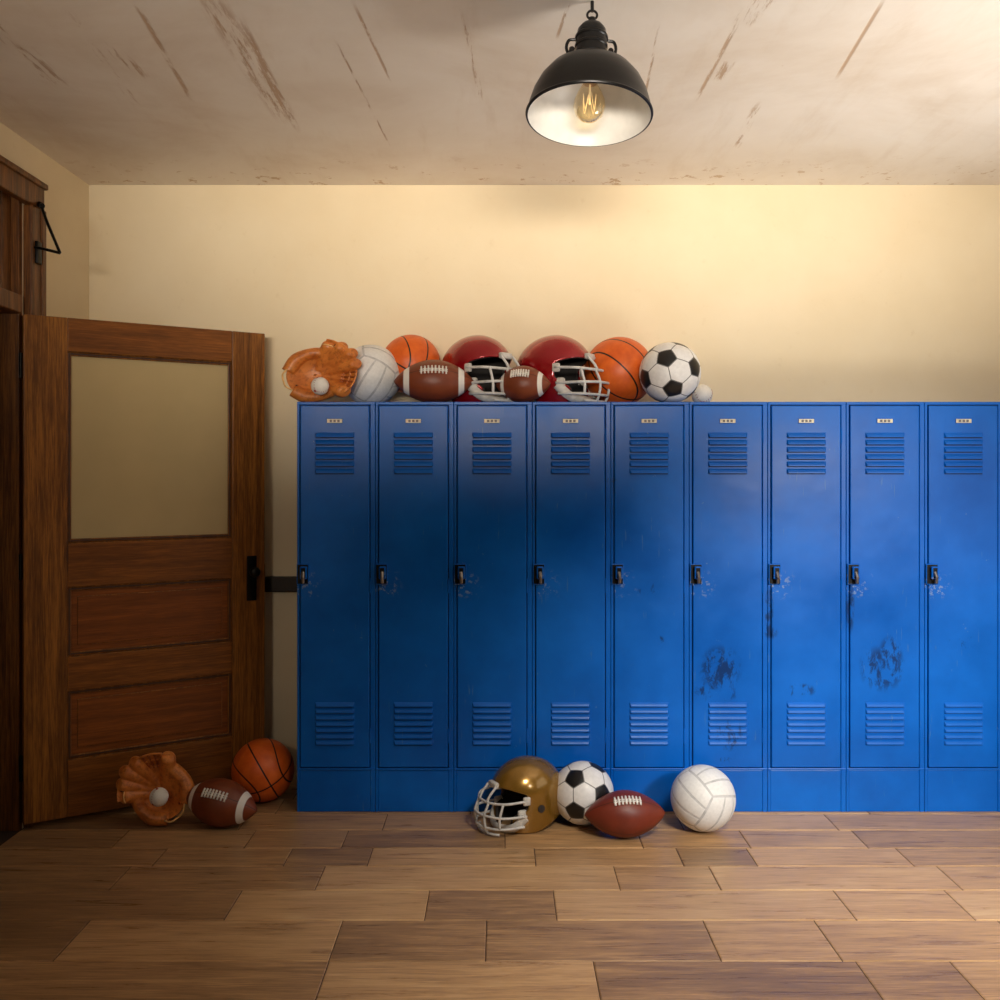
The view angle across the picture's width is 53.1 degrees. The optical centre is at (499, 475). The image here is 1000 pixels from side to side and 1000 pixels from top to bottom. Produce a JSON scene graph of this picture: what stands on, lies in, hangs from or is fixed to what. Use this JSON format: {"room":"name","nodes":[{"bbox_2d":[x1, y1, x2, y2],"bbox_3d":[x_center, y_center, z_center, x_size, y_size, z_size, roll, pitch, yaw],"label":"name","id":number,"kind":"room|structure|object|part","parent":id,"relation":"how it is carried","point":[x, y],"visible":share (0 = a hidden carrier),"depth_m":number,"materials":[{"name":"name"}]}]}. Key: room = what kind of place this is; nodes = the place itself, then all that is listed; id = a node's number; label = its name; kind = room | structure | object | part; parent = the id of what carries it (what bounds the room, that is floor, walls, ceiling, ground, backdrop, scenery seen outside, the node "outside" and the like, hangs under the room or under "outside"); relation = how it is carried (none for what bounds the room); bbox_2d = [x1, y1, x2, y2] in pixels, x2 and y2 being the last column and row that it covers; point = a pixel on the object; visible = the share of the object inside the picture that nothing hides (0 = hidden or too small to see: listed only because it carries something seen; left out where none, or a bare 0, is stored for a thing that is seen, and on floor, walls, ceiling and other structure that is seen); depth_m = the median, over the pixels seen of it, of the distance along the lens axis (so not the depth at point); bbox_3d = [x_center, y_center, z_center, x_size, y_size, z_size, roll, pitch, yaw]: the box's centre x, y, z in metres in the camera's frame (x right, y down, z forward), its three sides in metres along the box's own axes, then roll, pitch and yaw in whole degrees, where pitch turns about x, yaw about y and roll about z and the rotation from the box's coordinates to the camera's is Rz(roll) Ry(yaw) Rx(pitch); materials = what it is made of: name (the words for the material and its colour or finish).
{"room":"changing room","nodes":[
{"label":"changing room","id":0,"kind":"room"},
{"bbox_2d":[0,122,88,828],"bbox_3d":[-1.986,0.029,1.525,0.150,2.764,6.250,0,0,0],"label":"wall","id":1,"kind":"structure","parent":0,"point":[66,199],"depth_m":4.35,"materials":[{"name":"paint"}]},
{"bbox_2d":[0,155,47,830],"bbox_3d":[-1.962,0.105,3.515,0.198,2.612,1.230,0,0,0],"label":"trim","id":2,"kind":"structure","parent":1,"relation":"attached to","point":[18,186],"depth_m":3.97,"materials":[{"name":"brown wood"}]},
{"bbox_2d":[34,201,60,264],"bbox_3d":[-1.847,-0.993,4.058,0.172,0.269,0.077,0,0,3],"label":"bracket","id":3,"kind":"object","parent":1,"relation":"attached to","point":[38,247],"visible":0.93,"depth_m":4.03,"materials":[{"name":"black metal"}]},
{"bbox_2d":[19,314,264,824],"bbox_3d":[-1.484,0.370,4.237,1.008,2.022,0.155,0,0,-33],"label":"door leaf","id":4,"kind":"structure","parent":1,"relation":"in","point":[142,645],"depth_m":4.20,"materials":[{"name":"brown wood"}]},
{"bbox_3d":[-1.484,0.361,4.237,1.008,1.700,0.155,0,0,-33],"label":"handle and hinges","id":5,"kind":"part","parent":4,"relation":"part of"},
{"bbox_3d":[-1.478,-0.117,4.250,0.678,0.775,0.004,0,0,-33],"label":"glass pane","id":6,"kind":"part","parent":4,"relation":"part of","materials":[{"name":"beige glass"}]},
{"bbox_2d":[0,780,999,999],"bbox_3d":[0.494,1.461,1.525,5.111,0.100,6.250,0,0,0],"label":"floor","id":7,"kind":"structure","parent":0,"point":[282,902],"depth_m":3.28,"materials":[{"name":"brown wood"}]},
{"bbox_2d":[116,751,194,825],"bbox_3d":[-1.391,1.261,4.051,0.303,0.299,0.123,0,0,-6],"label":"glove","id":8,"kind":"object","parent":7,"relation":"on","point":[145,773],"visible":0.95,"depth_m":4.03,"materials":[{"name":"leather"}]},
{"bbox_2d":[149,787,168,806],"bbox_3d":[-1.357,1.277,3.980,0.074,0.074,0.074,0,0,17],"label":"baseball","id":9,"kind":"object","parent":8,"relation":"in","point":[159,796],"visible":1,"depth_m":3.96,"materials":[{"name":"white leather"}]},
{"bbox_2d":[186,778,256,827],"bbox_3d":[-1.124,1.317,4.030,0.234,0.189,0.235,0,0,-33],"label":"football","id":10,"kind":"object","parent":7,"relation":"on","point":[217,802],"visible":1,"depth_m":3.96,"materials":[{"name":"leather"}]},
{"bbox_2d":[231,738,293,801],"bbox_3d":[-1.030,1.277,4.345,0.268,0.268,0.268,0,0,27],"label":"basketball","id":11,"kind":"object","parent":7,"relation":"on","point":[264,767],"visible":0.95,"depth_m":4.25,"materials":[{"name":"rubber"}]},
{"bbox_2d":[297,402,375,811],"bbox_3d":[-0.689,0.550,4.392,0.328,1.722,0.477,0,0,0],"label":"locker","id":12,"kind":"object","parent":7,"relation":"on","point":[336,441],"visible":1,"depth_m":4.20,"materials":[{"name":"blue metal"}]},
{"bbox_2d":[282,339,361,401],"bbox_3d":[-0.757,-0.446,4.273,0.339,0.268,0.114,0,0,1],"label":"glove","id":13,"kind":"object","parent":12,"relation":"on","point":[333,361],"visible":0.93,"depth_m":4.25,"materials":[{"name":"orange leather"}]},
{"bbox_2d":[311,377,328,394],"bbox_3d":[-0.756,-0.378,4.200,0.076,0.076,0.076,-41,12,10],"label":"baseball","id":14,"kind":"object","parent":13,"relation":"in","point":[319,385],"depth_m":4.17,"materials":[{"name":"leather"}]},
{"bbox_2d":[348,345,398,401],"bbox_3d":[-0.572,-0.447,4.430,0.270,0.270,0.270,0,0,29],"label":"volleyball","id":15,"kind":"object","parent":12,"relation":"on","point":[374,382],"visible":0.68,"depth_m":4.33,"materials":[{"name":"white leather"}]},
{"bbox_2d":[375,402,453,811],"bbox_3d":[-0.359,0.550,4.392,0.328,1.722,0.477,0,0,0],"label":"locker","id":16,"kind":"object","parent":7,"relation":"on","point":[414,566],"visible":1,"depth_m":4.20,"materials":[{"name":"blue metal"}]},
{"bbox_2d":[386,335,439,393],"bbox_3d":[-0.401,-0.501,4.510,0.270,0.270,0.270,0,0,26],"label":"basketball","id":17,"kind":"object","parent":16,"relation":"on","point":[407,350],"visible":0.52,"depth_m":4.40,"materials":[{"name":"rubber"}]},
{"bbox_2d":[394,360,472,401],"bbox_3d":[-0.283,-0.406,4.295,0.291,0.188,0.220,0,0,30],"label":"football","id":18,"kind":"object","parent":16,"relation":"on","point":[427,380],"visible":0.99,"depth_m":4.23,"materials":[{"name":"leather"}]},
{"bbox_2d":[454,402,531,811],"bbox_3d":[-0.029,0.550,4.392,0.328,1.722,0.477,0,0,0],"label":"locker","id":19,"kind":"object","parent":7,"relation":"on","point":[493,440],"visible":0.89,"depth_m":4.20,"materials":[{"name":"blue metal"}]},
{"bbox_2d":[442,335,519,401],"bbox_3d":[-0.076,-0.470,4.437,0.444,0.316,0.302,0,0,42],"label":"helmet","id":20,"kind":"object","parent":19,"relation":"on","point":[484,359],"visible":0.7,"depth_m":4.34,"materials":[{"name":"paint"}]},
{"bbox_2d":[496,366,549,401],"bbox_3d":[0.098,-0.391,4.275,0.176,0.160,0.193,0,0,-37],"label":"football","id":21,"kind":"object","parent":19,"relation":"on","point":[520,383],"visible":0.98,"depth_m":4.22,"materials":[{"name":"leather"}]},
{"bbox_2d":[474,755,559,835],"bbox_3d":[0.079,1.273,4.035,0.386,0.275,0.263,0,0,-28],"label":"helmet","id":22,"kind":"object","parent":7,"relation":"on","point":[528,784],"visible":0.94,"depth_m":3.96,"materials":[{"name":"paint"}]},
{"bbox_2d":[532,402,610,776],"bbox_3d":[0.300,0.550,4.392,0.328,1.722,0.477,0,0,0],"label":"locker","id":23,"kind":"object","parent":7,"relation":"on","point":[571,440],"visible":0.83,"depth_m":4.20,"materials":[{"name":"blue metal"}]},
{"bbox_2d":[516,335,609,401],"bbox_3d":[0.276,-0.470,4.443,0.444,0.316,0.302,0,0,30],"label":"helmet","id":24,"kind":"object","parent":23,"relation":"on","point":[562,359],"visible":0.73,"depth_m":4.34,"materials":[{"name":"paint"}]},
{"bbox_2d":[557,761,613,824],"bbox_3d":[0.337,1.286,4.060,0.250,0.250,0.250,0,0,27],"label":"soccer ball","id":25,"kind":"object","parent":7,"relation":"on","point":[580,783],"visible":0.66,"depth_m":3.97,"materials":[{"name":"white leather"}]},
{"bbox_2d":[584,790,664,837],"bbox_3d":[0.489,1.321,3.910,0.270,0.180,0.208,0,0,29],"label":"football","id":26,"kind":"object","parent":7,"relation":"on","point":[619,813],"visible":1,"depth_m":3.85,"materials":[{"name":"leather"}]},
{"bbox_2d":[610,402,688,811],"bbox_3d":[0.630,0.550,4.392,0.328,1.722,0.477,0,0,0],"label":"locker","id":27,"kind":"object","parent":7,"relation":"on","point":[649,441],"visible":0.88,"depth_m":4.20,"materials":[{"name":"blue metal"}]},
{"bbox_2d":[584,337,647,401],"bbox_3d":[0.534,-0.468,4.490,0.312,0.312,0.312,0,0,26],"label":"basketball","id":28,"kind":"object","parent":27,"relation":"on","point":[620,358],"visible":0.77,"depth_m":4.37,"materials":[{"name":"rubber"}]},
{"bbox_2d":[639,342,700,401],"bbox_3d":[0.729,-0.443,4.290,0.261,0.262,0.262,0,0,28],"label":"soccer ball","id":29,"kind":"object","parent":27,"relation":"on","point":[669,371],"visible":0.96,"depth_m":4.20,"materials":[{"name":"white leather"}]},
{"bbox_2d":[670,765,735,831],"bbox_3d":[0.809,1.283,3.985,0.256,0.256,0.256,0,0,28],"label":"volleyball","id":30,"kind":"object","parent":7,"relation":"on","point":[703,798],"visible":1,"depth_m":3.90,"materials":[{"name":"white leather"}]},
{"bbox_2d":[689,402,767,811],"bbox_3d":[0.959,0.550,4.392,0.328,1.722,0.477,0,0,0],"label":"locker","id":31,"kind":"object","parent":7,"relation":"on","point":[728,440],"visible":0.88,"depth_m":4.20,"materials":[{"name":"blue metal"}]},
{"bbox_2d":[691,384,712,401],"bbox_3d":[0.889,-0.357,4.400,0.093,0.092,0.093,0,0,25],"label":"baseball","id":32,"kind":"object","parent":31,"relation":"on","point":[703,393],"visible":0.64,"depth_m":4.37,"materials":[{"name":"white leather"}]},
{"bbox_2d":[767,402,845,811],"bbox_3d":[1.289,0.550,4.392,0.328,1.722,0.477,0,0,0],"label":"locker","id":33,"kind":"object","parent":7,"relation":"on","point":[806,441],"visible":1,"depth_m":4.20,"materials":[{"name":"blue metal"}]},
{"bbox_2d":[846,402,924,811],"bbox_3d":[1.619,0.550,4.392,0.328,1.722,0.477,0,0,0],"label":"locker","id":34,"kind":"object","parent":7,"relation":"on","point":[885,769],"visible":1,"depth_m":4.20,"materials":[{"name":"blue metal"}]},
{"bbox_2d":[924,402,999,811],"bbox_3d":[1.948,0.550,4.392,0.328,1.722,0.477,0,0,0],"label":"locker","id":35,"kind":"object","parent":7,"relation":"on","point":[962,439],"visible":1,"depth_m":4.20,"materials":[{"name":"blue metal"}]},
{"bbox_2d":[0,0,999,184],"bbox_3d":[0.494,-1.403,1.525,5.111,0.100,6.250,0,0,0],"label":"ceiling","id":36,"kind":"structure","parent":0,"point":[114,92],"depth_m":3.52,"materials":[{"name":"paint"}]},
{"bbox_2d":[525,0,652,146],"bbox_3d":[0.249,-1.167,2.801,0.356,0.377,0.352,0,0,31],"label":"pendant lamp","id":37,"kind":"object","parent":36,"relation":"hanging from","point":[590,95],"visible":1,"depth_m":2.87,"materials":[{"name":"black metal"}]},
{"bbox_3d":[0.251,-1.051,2.807,0.090,0.121,0.090,2,-9,0],"label":"bulb","id":38,"kind":"part","parent":37,"relation":"part of","materials":[{"name":"clear glass"}]},
{"bbox_2d":[583,83,596,86],"bbox_3d":[0.255,-1.134,2.820,0.052,0.062,0.052,3,-9,0],"label":"socket","id":39,"kind":"object","parent":37,"relation":"attached to","point":[585,84],"depth_m":2.82,"materials":[{"name":"gold metal"}]},
{"bbox_3d":[0.263,-1.339,2.850,0.009,0.032,0.009,0,0,-23],"label":"cord","id":40,"kind":"part","parent":37,"relation":"part of","materials":[{"name":"black metal"}]},
{"bbox_2d":[89,185,999,779],"bbox_3d":[0.494,0.029,4.725,5.111,2.964,0.150,0,0,0],"label":"wall","id":41,"kind":"structure","parent":0,"point":[779,293],"depth_m":4.65,"materials":[{"name":"paint"}]},
{"bbox_2d":[265,576,296,591],"bbox_3d":[-1.028,0.501,4.636,0.343,0.070,0.028,0,0,0],"label":"trim","id":42,"kind":"structure","parent":41,"relation":"attached to","point":[272,583],"depth_m":4.62,"materials":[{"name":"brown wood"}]}
]}

